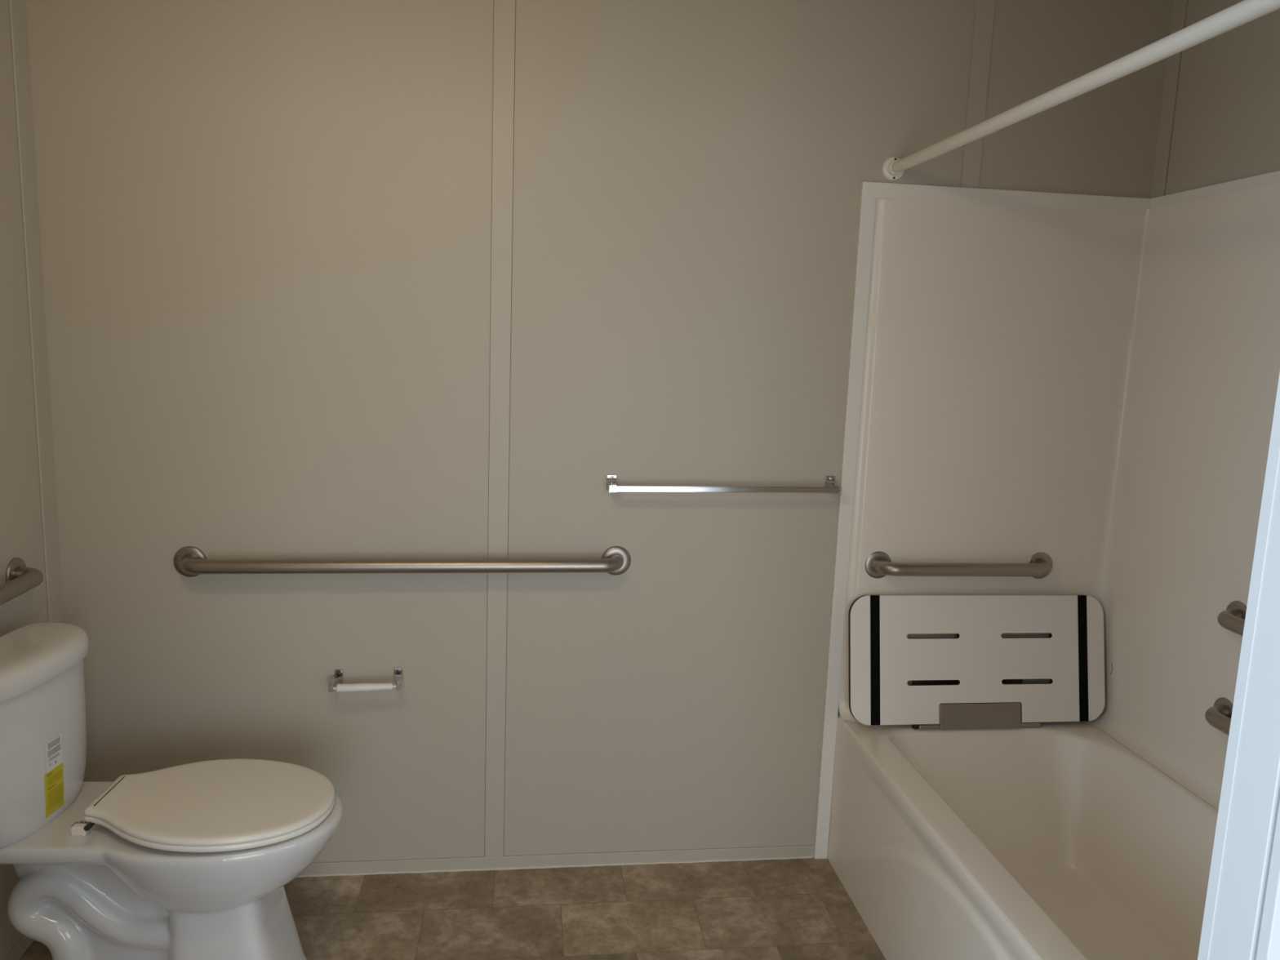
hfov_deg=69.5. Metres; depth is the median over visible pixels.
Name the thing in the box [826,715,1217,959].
tub basin
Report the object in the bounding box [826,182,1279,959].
bathtub
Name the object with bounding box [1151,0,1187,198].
trim
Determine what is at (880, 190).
trim
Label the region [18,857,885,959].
floor
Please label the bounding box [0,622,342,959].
toilet
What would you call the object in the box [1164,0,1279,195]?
wall
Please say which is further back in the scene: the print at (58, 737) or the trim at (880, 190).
the trim at (880, 190)
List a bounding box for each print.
[47,737,61,764]
[47,770,61,809]
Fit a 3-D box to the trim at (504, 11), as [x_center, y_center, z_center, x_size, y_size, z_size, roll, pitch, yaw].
[-0.376,-0.186,2.471,0.055,2.582,0.005,1,9,-7]
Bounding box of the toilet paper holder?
[328,666,402,692]
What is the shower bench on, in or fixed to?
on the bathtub
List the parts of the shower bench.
hinge arm, hinge plate, hinge arm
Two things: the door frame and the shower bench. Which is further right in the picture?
the door frame
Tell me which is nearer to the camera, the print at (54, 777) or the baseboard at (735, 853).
the print at (54, 777)
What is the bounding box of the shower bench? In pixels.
[848,595,1105,729]
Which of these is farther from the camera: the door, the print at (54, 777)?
the print at (54, 777)
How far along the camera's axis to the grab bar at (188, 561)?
2.43 m
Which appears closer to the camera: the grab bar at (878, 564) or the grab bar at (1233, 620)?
the grab bar at (1233, 620)
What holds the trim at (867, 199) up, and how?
attached to the wall at (265, 225)
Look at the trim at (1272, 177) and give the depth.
2.34 m
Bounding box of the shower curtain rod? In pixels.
[882,0,1279,181]
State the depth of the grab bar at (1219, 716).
2.24 m
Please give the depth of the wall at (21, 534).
2.17 m
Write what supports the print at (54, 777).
attached to the toilet
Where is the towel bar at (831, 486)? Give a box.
[606,474,841,493]
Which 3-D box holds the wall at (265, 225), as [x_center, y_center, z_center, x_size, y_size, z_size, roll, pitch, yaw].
[-0.043,-0.172,2.579,3.185,2.620,0.120,1,9,-7]
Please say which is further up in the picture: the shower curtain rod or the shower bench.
the shower curtain rod
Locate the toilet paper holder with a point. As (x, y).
(336, 682)
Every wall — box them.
[0,0,48,959]
[25,0,1173,862]
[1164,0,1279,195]
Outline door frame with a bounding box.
[1197,372,1279,959]
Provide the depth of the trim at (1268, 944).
1.07 m
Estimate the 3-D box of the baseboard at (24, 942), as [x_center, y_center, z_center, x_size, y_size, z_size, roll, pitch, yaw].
[-1.444,1.208,1.776,0.006,0.038,1.524,1,9,-7]
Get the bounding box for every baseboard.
[3,935,34,959]
[299,844,813,875]
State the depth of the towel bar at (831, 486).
2.52 m
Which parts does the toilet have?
tank, tank lid, bowl, seat lid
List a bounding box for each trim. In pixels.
[8,0,63,622]
[484,0,515,857]
[813,182,875,858]
[862,181,1150,213]
[960,0,995,188]
[1149,170,1279,208]
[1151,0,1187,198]
[1255,801,1279,959]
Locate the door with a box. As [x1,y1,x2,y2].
[1208,456,1279,959]
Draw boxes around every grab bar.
[0,557,44,605]
[173,546,631,577]
[865,551,1053,578]
[1204,697,1233,735]
[1217,600,1246,635]
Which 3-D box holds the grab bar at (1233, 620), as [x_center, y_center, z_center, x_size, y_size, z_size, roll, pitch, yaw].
[1.458,0.381,1.932,0.077,0.083,0.703,1,9,-7]
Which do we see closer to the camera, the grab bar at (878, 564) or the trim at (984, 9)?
the trim at (984, 9)
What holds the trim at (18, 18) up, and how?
attached to the wall at (21, 534)
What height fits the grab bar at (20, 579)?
0.083 m

